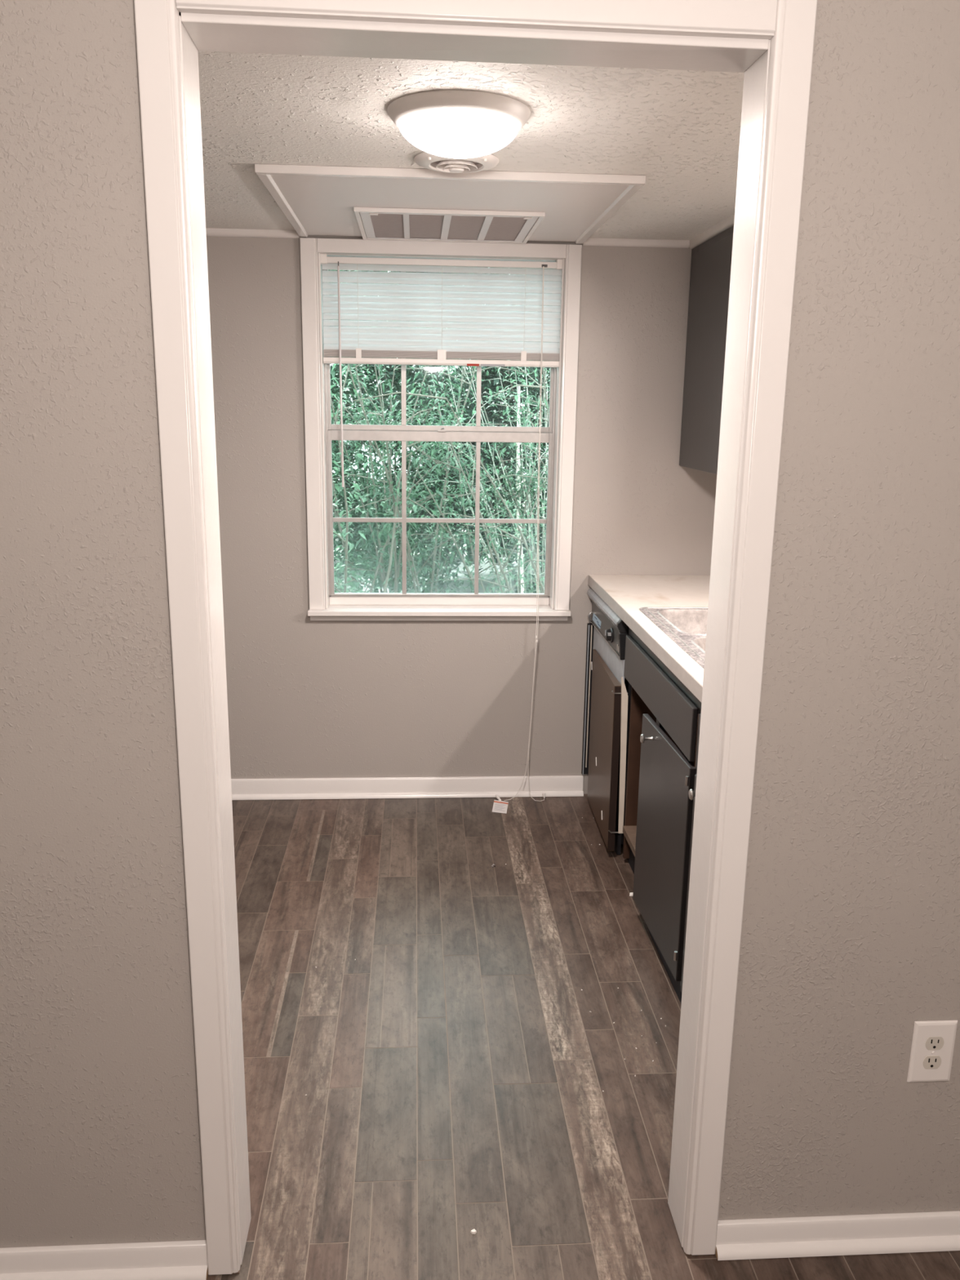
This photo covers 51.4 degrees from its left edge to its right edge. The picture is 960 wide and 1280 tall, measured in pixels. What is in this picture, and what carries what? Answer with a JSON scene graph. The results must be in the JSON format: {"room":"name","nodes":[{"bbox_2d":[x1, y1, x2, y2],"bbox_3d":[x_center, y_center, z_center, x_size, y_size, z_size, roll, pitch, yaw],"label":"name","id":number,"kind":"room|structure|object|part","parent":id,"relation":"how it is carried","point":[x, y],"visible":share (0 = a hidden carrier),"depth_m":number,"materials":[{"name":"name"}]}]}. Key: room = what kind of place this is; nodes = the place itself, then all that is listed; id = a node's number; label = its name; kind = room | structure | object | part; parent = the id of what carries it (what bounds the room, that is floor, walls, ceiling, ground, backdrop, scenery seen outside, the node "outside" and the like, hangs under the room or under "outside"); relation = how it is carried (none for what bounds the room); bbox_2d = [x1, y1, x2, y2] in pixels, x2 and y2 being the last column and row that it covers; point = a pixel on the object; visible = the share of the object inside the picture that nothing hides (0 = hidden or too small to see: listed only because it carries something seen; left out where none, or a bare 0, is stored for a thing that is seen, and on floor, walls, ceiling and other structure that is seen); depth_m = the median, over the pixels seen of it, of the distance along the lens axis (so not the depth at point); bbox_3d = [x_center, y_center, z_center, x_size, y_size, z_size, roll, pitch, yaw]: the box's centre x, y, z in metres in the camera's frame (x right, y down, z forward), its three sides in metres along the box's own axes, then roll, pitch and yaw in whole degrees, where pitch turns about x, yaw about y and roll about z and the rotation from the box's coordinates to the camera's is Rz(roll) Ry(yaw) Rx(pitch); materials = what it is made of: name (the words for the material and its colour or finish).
{"room":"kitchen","nodes":[
{"label":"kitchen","id":0,"kind":"room"},
{"bbox_2d":[206,235,716,794],"bbox_3d":[-0.678,-0.408,3.836,3.665,2.900,0.140,0,13,-4],"label":"wall","id":1,"kind":"structure","parent":0,"point":[307,698],"depth_m":3.83,"materials":[{"name":"grey paint"}]},
{"bbox_2d":[205,227,299,238],"bbox_3d":[-1.512,-1.429,3.460,1.754,0.024,0.019,0,13,-4],"label":"trim","id":2,"kind":"structure","parent":1,"relation":"attached to","point":[210,232],"depth_m":3.50,"materials":[{"name":"white paint"}]},
{"bbox_2d":[231,775,583,799],"bbox_3d":[-0.998,0.594,3.964,2.842,0.079,0.030,0,13,-4],"label":"baseboard","id":3,"kind":"structure","parent":1,"relation":"attached to","point":[551,785],"depth_m":4.01,"materials":[{"name":"white paint"}]},
{"bbox_3d":[-0.998,0.626,3.965,2.842,0.018,0.018,0,13,-4],"label":"shoe molding","id":4,"kind":"part","parent":3,"relation":"part of","materials":[{"name":"white paint"}]},
{"bbox_2d":[299,237,582,620],"bbox_3d":[-0.148,-0.760,3.762,1.010,1.378,0.182,0,13,-4],"label":"window","id":5,"kind":"structure","parent":1,"relation":"in","point":[404,606],"depth_m":3.78,"materials":[{"name":"white paint"}]},
{"bbox_3d":[-0.616,-0.771,3.688,0.060,1.336,0.049,0,13,-4],"label":"casing","id":6,"kind":"part","parent":5,"relation":"part of","materials":[{"name":"white paint"}]},
{"bbox_3d":[-0.146,-1.091,3.739,0.856,0.610,0.022,0,13,-4],"label":"sash","id":7,"kind":"part","parent":5,"relation":"part of","materials":[{"name":"metal"}]},
{"bbox_3d":[-0.158,-0.121,3.912,1.010,0.020,0.182,0,13,-4],"label":"sill","id":8,"kind":"part","parent":5,"relation":"part of","materials":[{"name":"white paint"}]},
{"bbox_3d":[-0.153,-0.483,3.859,0.853,0.633,0.022,0,13,-4],"label":"sash","id":9,"kind":"part","parent":5,"relation":"part of","materials":[{"name":"wood"}]},
{"bbox_2d":[320,253,562,813],"bbox_3d":[-0.142,-0.355,3.730,0.874,2.058,0.236,0,13,-4],"label":"mini blind","id":10,"kind":"object","parent":5,"relation":"attached to","point":[453,344],"visible":1,"depth_m":3.63,"materials":[{"name":"white plastic"}]},
{"bbox_3d":[-0.442,-1.193,3.616,0.001,0.325,0.029,0,13,-4],"label":"ladder cord","id":11,"kind":"part","parent":10,"relation":"part of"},
{"bbox_3d":[-0.138,-1.023,3.675,0.870,0.022,0.028,0,13,-4],"label":"rail","id":12,"kind":"part","parent":10,"relation":"part of","materials":[{"name":"white plastic"}]},
{"bbox_3d":[-0.139,-1.193,3.635,0.001,0.325,0.029,0,13,-4],"label":"ladder cord","id":13,"kind":"part","parent":10,"relation":"part of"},
{"bbox_3d":[0.191,-0.353,3.795,0.166,2.030,0.088,0,13,-4],"label":"lift cord","id":14,"kind":"part","parent":10,"relation":"part of","materials":[{"name":"white fabric"}]},
{"bbox_3d":[0.162,-1.193,3.655,0.001,0.325,0.029,0,13,-4],"label":"ladder cord","id":15,"kind":"part","parent":10,"relation":"part of","materials":[{"name":"white fabric"}]},
{"bbox_3d":[-0.135,-1.399,3.571,0.886,0.046,0.049,0,13,-4],"label":"casing","id":16,"kind":"part","parent":5,"relation":"part of","materials":[{"name":"white paint"}]},
{"bbox_3d":[0.327,-0.772,3.748,0.057,1.336,0.049,0,13,-4],"label":"casing","id":17,"kind":"part","parent":5,"relation":"part of","materials":[{"name":"white paint"}]},
{"bbox_2d":[582,237,689,248],"bbox_3d":[0.564,-1.430,3.593,0.386,0.024,0.019,0,13,-4],"label":"trim","id":18,"kind":"structure","parent":1,"relation":"attached to","point":[590,241],"depth_m":3.59,"materials":[{"name":"white paint"}]},
{"bbox_2d":[197,50,744,240],"bbox_3d":[-0.591,-1.217,2.473,3.465,0.040,2.148,0,13,-4],"label":"ceiling","id":19,"kind":"structure","parent":0,"point":[679,130],"depth_m":2.17,"materials":[{"name":"white paint"}]},
{"bbox_2d":[254,164,645,244],"bbox_3d":[-0.102,-1.314,3.052,1.008,0.022,1.000,0,13,-4],"label":"ceiling access panel","id":20,"kind":"object","parent":19,"relation":"attached to","point":[316,200],"visible":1,"depth_m":2.79,"materials":[{"name":"white paint"}]},
{"bbox_3d":[-0.589,-1.316,3.032,0.032,0.022,0.977,0,13,-4],"label":"edge trim","id":21,"kind":"part","parent":20,"relation":"part of","materials":[{"name":"white paint"}]},
{"bbox_2d":[353,206,545,244],"bbox_3d":[-0.107,-1.355,3.274,0.578,0.013,0.542,0,13,-4],"label":"return air grille","id":22,"kind":"object","parent":20,"relation":"attached to","point":[374,223],"visible":1,"depth_m":3.23,"materials":[{"name":"white metal"}]},
{"bbox_3d":[-0.071,-1.202,2.577,1.008,0.021,0.022,0,13,-4],"label":"edge trim","id":23,"kind":"part","parent":20,"relation":"part of","materials":[{"name":"white paint"}]},
{"bbox_3d":[0.385,-1.317,3.094,0.032,0.022,0.977,0,13,-4],"label":"edge trim","id":24,"kind":"part","parent":20,"relation":"part of","materials":[{"name":"white paint"}]},
{"bbox_2d":[413,151,498,173],"bbox_3d":[-0.058,-1.169,2.457,0.210,0.029,0.210,0,13,-4],"label":"ceiling vent","id":25,"kind":"object","parent":19,"relation":"in","point":[426,160],"visible":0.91,"depth_m":2.43,"materials":[{"name":"white plastic"}]},
{"bbox_2d":[386,89,530,158],"bbox_3d":[-0.044,-1.051,2.070,0.296,0.084,0.296,0,13,-4],"label":"ceiling light","id":26,"kind":"object","parent":19,"relation":"attached to","point":[446,123],"visible":1,"depth_m":1.98,"materials":[{"name":"brushed nickel"},{"name":"frosted white glass"}]},
{"bbox_2d":[0,0,959,1248],"bbox_3d":[-0.267,-0.054,1.607,4.600,2.440,0.108,0,13,-4],"label":"wall","id":27,"kind":"structure","parent":0,"point":[851,931],"depth_m":1.60,"materials":[{"name":"grey paint"}]},
{"bbox_2d":[0,1240,208,1279],"bbox_3d":[-1.533,1.119,1.731,2.087,0.062,0.030,0,13,-4],"label":"baseboard","id":28,"kind":"structure","parent":27,"relation":"attached to","point":[175,1260],"depth_m":1.79,"materials":[{"name":"white paint"}]},
{"bbox_3d":[-1.533,1.142,1.730,2.087,0.018,0.018,0,13,-4],"label":"shoe molding","id":29,"kind":"part","parent":28,"relation":"part of","materials":[{"name":"white paint"}]},
{"bbox_2d":[133,0,817,1275],"bbox_3d":[-0.016,0.108,1.652,0.938,2.112,0.128,0,13,-4],"label":"door frame","id":30,"kind":"structure","parent":27,"relation":"in","point":[771,42],"depth_m":1.51,"materials":[{"name":"white paint"}]},
{"bbox_3d":[-0.450,0.119,1.570,0.056,2.108,0.018,0,13,-4],"label":"casing","id":31,"kind":"part","parent":30,"relation":"part of","materials":[{"name":"white paint"}]},
{"bbox_3d":[0.002,-0.876,1.365,0.820,0.064,0.018,0,13,-4],"label":"casing","id":32,"kind":"part","parent":30,"relation":"part of","materials":[{"name":"white paint"}]},
{"bbox_3d":[0.425,0.118,1.626,0.058,2.108,0.018,0,13,-4],"label":"casing","id":33,"kind":"part","parent":30,"relation":"part of","materials":[{"name":"white paint"}]},
{"bbox_2d":[715,1210,959,1260],"bbox_3d":[1.228,1.118,1.908,1.579,0.062,0.030,0,13,-4],"label":"baseboard","id":34,"kind":"structure","parent":27,"relation":"attached to","point":[935,1231],"depth_m":1.87,"materials":[{"name":"white paint"}]},
{"bbox_3d":[1.229,1.141,1.907,1.579,0.018,0.018,0,13,-4],"label":"shoe molding","id":35,"kind":"part","parent":34,"relation":"part of","materials":[{"name":"white paint"}]},
{"bbox_2d":[906,1020,957,1082],"bbox_3d":[0.820,0.747,1.806,0.080,0.125,0.006,0,13,-4],"label":"electrical outlet","id":36,"kind":"object","parent":27,"relation":"attached to","point":[933,1042],"visible":1,"depth_m":1.80,"materials":[{"name":"white plastic"}]},
{"bbox_2d":[923,1055,941,1069],"bbox_3d":[0.820,0.766,1.809,0.034,0.027,0.001,0,13,-4],"label":"receptacle","id":37,"kind":"object","parent":36,"relation":"attached to","point":[930,1062],"depth_m":1.81,"materials":[{"name":"beige plastic"}]},
{"bbox_2d":[925,1036,943,1049],"bbox_3d":[0.821,0.728,1.800,0.034,0.027,0.001,0,13,-4],"label":"receptacle","id":38,"kind":"object","parent":36,"relation":"attached to","point":[931,1042],"depth_m":1.80,"materials":[{"name":"beige plastic"}]},
{"bbox_2d":[206,793,959,1279],"bbox_3d":[-0.243,1.264,1.444,5.050,0.050,5.386,0,13,-4],"label":"floor","id":39,"kind":"structure","parent":0,"point":[454,1073],"depth_m":2.42,"materials":[{"name":"wood-look porcelain tile"},{"name":"pale grout"}]},
{"bbox_2d":[470,1229,476,1234],"bbox_3d":[-0.012,1.131,1.906,0.010,0.004,0.009,13,18,42],"label":"chip","id":40,"kind":"object","parent":39,"relation":"on","point":[473,1231],"visible":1,"depth_m":1.90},
{"bbox_2d":[581,587,631,854],"bbox_3d":[0.726,0.279,3.695,0.611,0.862,0.620,0,13,-4],"label":"dishwasher","id":41,"kind":"object","parent":39,"relation":"on","point":[607,692],"visible":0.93,"depth_m":3.54,"materials":[{"name":"grey metal"}]},
{"bbox_3d":[0.422,0.243,3.975,0.003,0.620,0.006,0,13,-4],"label":"post","id":42,"kind":"part","parent":41,"relation":"part of","materials":[{"name":"black metal"}]},
{"bbox_3d":[0.434,0.228,3.972,0.004,0.590,0.006,0,13,-4],"label":"post","id":43,"kind":"part","parent":41,"relation":"part of","materials":[{"name":"black metal"}]},
{"bbox_3d":[0.445,0.393,3.671,0.027,0.612,0.519,0,13,-4],"label":"door panel","id":44,"kind":"part","parent":41,"relation":"part of","materials":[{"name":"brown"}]},
{"bbox_3d":[0.470,-0.051,3.623,0.034,0.082,0.556,0,13,-4],"label":"control panel","id":45,"kind":"part","parent":41,"relation":"part of","materials":[{"name":"grey plastic"}]},
{"bbox_3d":[0.468,-0.009,3.633,0.036,0.003,0.556,0,13,-4],"label":"chrome trim","id":46,"kind":"part","parent":41,"relation":"part of","materials":[{"name":"silver metal"}]},
{"bbox_3d":[0.465,0.058,3.622,0.006,0.122,0.572,0,13,-4],"label":"steel panel","id":47,"kind":"part","parent":41,"relation":"part of","materials":[{"name":"grey metal"}]},
{"bbox_3d":[0.479,0.681,3.693,0.014,0.073,0.368,0,13,-4],"label":"toe panel","id":48,"kind":"part","parent":41,"relation":"part of","materials":[{"name":"black metal"}]},
{"bbox_2d":[615,677,631,844],"bbox_3d":[0.757,0.255,3.700,0.548,0.812,0.578,0,13,-4],"label":"tub","id":49,"kind":"object","parent":41,"relation":"in","point":[619,837],"depth_m":3.46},
{"bbox_3d":[0.482,0.019,3.334,0.044,0.093,0.040,0,13,-4],"label":"trim","id":50,"kind":"part","parent":41,"relation":"part of","materials":[{"name":"black plastic"}]},
{"bbox_2d":[622,626,701,1004],"bbox_3d":[0.773,0.451,2.963,0.651,0.865,0.878,0,13,-4],"label":"base cabinet","id":51,"kind":"object","parent":39,"relation":"on","point":[661,770],"visible":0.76,"depth_m":2.78,"materials":[{"name":"grey paint"}]},
{"bbox_2d":[622,825,636,856],"bbox_3d":[0.798,0.746,3.034,0.562,0.022,0.846,0,13,-4],"label":"shelf","id":52,"kind":"object","parent":51,"relation":"attached to","point":[629,832],"depth_m":3.36,"materials":[{"name":"brown wood"}]},
{"bbox_3d":[0.472,0.280,2.828,0.034,0.027,0.027,0,13,-4],"label":"knob","id":53,"kind":"part","parent":51,"relation":"part of","materials":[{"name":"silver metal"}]},
{"bbox_3d":[0.508,0.145,2.882,0.014,0.140,0.814,0,13,-4],"label":"false drawer","id":54,"kind":"part","parent":51,"relation":"part of","materials":[{"name":"grey paint"}]},
{"bbox_3d":[0.506,0.559,2.783,0.017,0.596,0.456,-1,13,-6],"label":"door","id":55,"kind":"part","parent":51,"relation":"part of","materials":[{"name":"grey paint"}]},
{"bbox_2d":[680,713,701,992],"bbox_3d":[0.828,0.624,2.228,0.636,0.865,0.631,0,13,-4],"label":"base cabinet","id":56,"kind":"object","parent":39,"relation":"on","point":[691,793],"visible":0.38,"depth_m":2.48,"materials":[{"name":"grey paint"}]},
{"bbox_2d":[587,574,710,702],"bbox_3d":[0.803,0.010,2.855,0.633,0.038,2.140,0,13,-4],"label":"countertop","id":57,"kind":"structure","parent":56,"relation":"on","point":[624,594],"depth_m":3.37,"materials":[{"name":"laminate"}]},
{"bbox_2d":[639,607,707,667],"bbox_3d":[0.806,0.063,2.869,0.541,0.162,0.832,0,13,-4],"label":"sink","id":58,"kind":"object","parent":57,"relation":"in","point":[686,627],"visible":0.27,"depth_m":3.14,"materials":[{"name":"beige stone"}]},
{"bbox_3d":[0.777,0.020,3.052,0.422,0.162,0.378,0,13,-4],"label":"bowl","id":59,"kind":"part","parent":58,"relation":"part of","materials":[{"name":"beige metal"}]},
{"bbox_3d":[0.801,0.109,2.673,0.422,0.162,0.356,0,13,-4],"label":"bowl","id":60,"kind":"part","parent":58,"relation":"part of","materials":[{"name":"beige metal"}]},
{"bbox_3d":[0.550,0.689,2.232,0.014,0.597,0.603,0,13,-4],"label":"door","id":61,"kind":"part","parent":56,"relation":"part of","materials":[{"name":"grey paint"}]},
{"bbox_3d":[0.516,0.369,2.381,0.034,0.027,0.027,0,13,-4],"label":"knob","id":62,"kind":"part","parent":56,"relation":"part of","materials":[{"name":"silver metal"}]},
{"bbox_3d":[0.556,0.315,2.145,0.014,0.139,0.605,0,13,-4],"label":"drawer","id":63,"kind":"part","parent":56,"relation":"part of","materials":[{"name":"grey paint"}]},
{"label":"outside","id":64,"kind":"structure","parent":0,"visible":0},
{"bbox_2d":[333,493,546,593],"bbox_3d":[-0.670,-0.907,11.779,19.000,0.704,15.500,0,13,-4],"label":"ground","id":65,"kind":"structure","parent":64,"point":[486,573],"depth_m":11.57,"materials":[{"name":"green plant"}]},
{"bbox_2d":[328,270,427,592],"bbox_3d":[-1.942,-1.597,7.338,3.385,4.391,4.064,2,13,3],"label":"tree","id":66,"kind":"object","parent":65,"relation":"on","point":[335,543],"visible":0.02,"depth_m":7.72,"materials":[{"name":"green plant"}]},
{"bbox_2d":[328,270,484,558],"bbox_3d":[-2.471,-3.131,11.507,5.140,5.458,4.147,-7,15,-29],"label":"tree","id":67,"kind":"object","parent":65,"relation":"on","point":[348,446],"visible":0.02,"depth_m":11.76,"materials":[{"name":"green plant"}]},
{"bbox_2d":[330,295,506,592],"bbox_3d":[-0.939,-0.566,5.109,2.476,3.077,1.773,-2,14,-12],"label":"tree","id":68,"kind":"object","parent":65,"relation":"on","point":[354,584],"visible":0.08,"depth_m":5.44,"materials":[{"name":"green plant"}]},
{"bbox_2d":[328,270,547,593],"bbox_3d":[-0.613,-0.737,6.149,2.215,3.068,2.891,10,16,35],"label":"tree","id":69,"kind":"object","parent":65,"relation":"on","point":[412,565],"visible":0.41,"depth_m":6.04,"materials":[{"name":"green plant"}]},
{"bbox_2d":[328,269,550,593],"bbox_3d":[-0.588,-1.981,8.585,3.128,4.427,3.985,5,14,19],"label":"tree","id":70,"kind":"object","parent":65,"relation":"on","point":[397,386],"visible":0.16,"depth_m":8.51,"materials":[{"name":"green plant"}]},
{"bbox_2d":[330,266,549,568],"bbox_3d":[-0.393,-3.243,12.200,4.792,5.397,4.764,3,13,11],"label":"tree","id":71,"kind":"object","parent":65,"relation":"on","point":[412,376],"visible":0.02,"depth_m":11.81,"materials":[{"name":"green plant"}]},
{"bbox_2d":[331,304,550,593],"bbox_3d":[0.285,-0.542,5.853,1.699,2.780,2.418,2,13,7],"label":"tree","id":72,"kind":"object","parent":65,"relation":"on","point":[534,562],"visible":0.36,"depth_m":5.77,"materials":[{"name":"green plant"}]},
{"bbox_2d":[334,267,551,593],"bbox_3d":[0.582,-2.067,8.039,5.281,4.924,2.956,8,15,29],"label":"tree","id":73,"kind":"object","parent":65,"relation":"on","point":[469,411],"visible":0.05,"depth_m":8.02,"materials":[{"name":"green plant"}]},
{"bbox_2d":[408,311,548,593],"bbox_3d":[0.463,-0.924,7.023,2.166,2.932,1.600,6,14,20],"label":"clump","id":74,"kind":"object","parent":65,"relation":"on","point":[483,543],"visible":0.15,"depth_m":7.01,"materials":[{"name":"green plant"}]},
{"bbox_2d":[485,386,541,593],"bbox_3d":[0.204,-0.483,6.643,0.434,2.363,0.481,0,13,-4],"label":"sapling","id":75,"kind":"object","parent":65,"relation":"on","point":[510,444],"visible":0.32,"depth_m":6.51,"materials":[{"name":"green plant"}]},
{"bbox_3d":[1.174,-0.293,2.805,0.100,2.400,2.148,0,13,-4],"label":"wall","id":76,"kind":"structure","parent":0,"visible":0},
{"bbox_2d":[679,225,733,474],"bbox_3d":[0.924,-0.967,3.399,0.320,0.774,0.649,0,13,-4],"label":"upper cabinet","id":77,"kind":"object","parent":76,"relation":"attached to","point":[711,260],"visible":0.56,"depth_m":3.38,"materials":[{"name":"grey paint"}]},
{"bbox_2d":[688,213,734,248],"bbox_3d":[0.782,-1.356,3.296,0.016,0.026,0.655,0,13,-4],"label":"trim","id":78,"kind":"structure","parent":77,"relation":"attached to","point":[727,223],"depth_m":3.33,"materials":[{"name":"white wood"}]}
]}

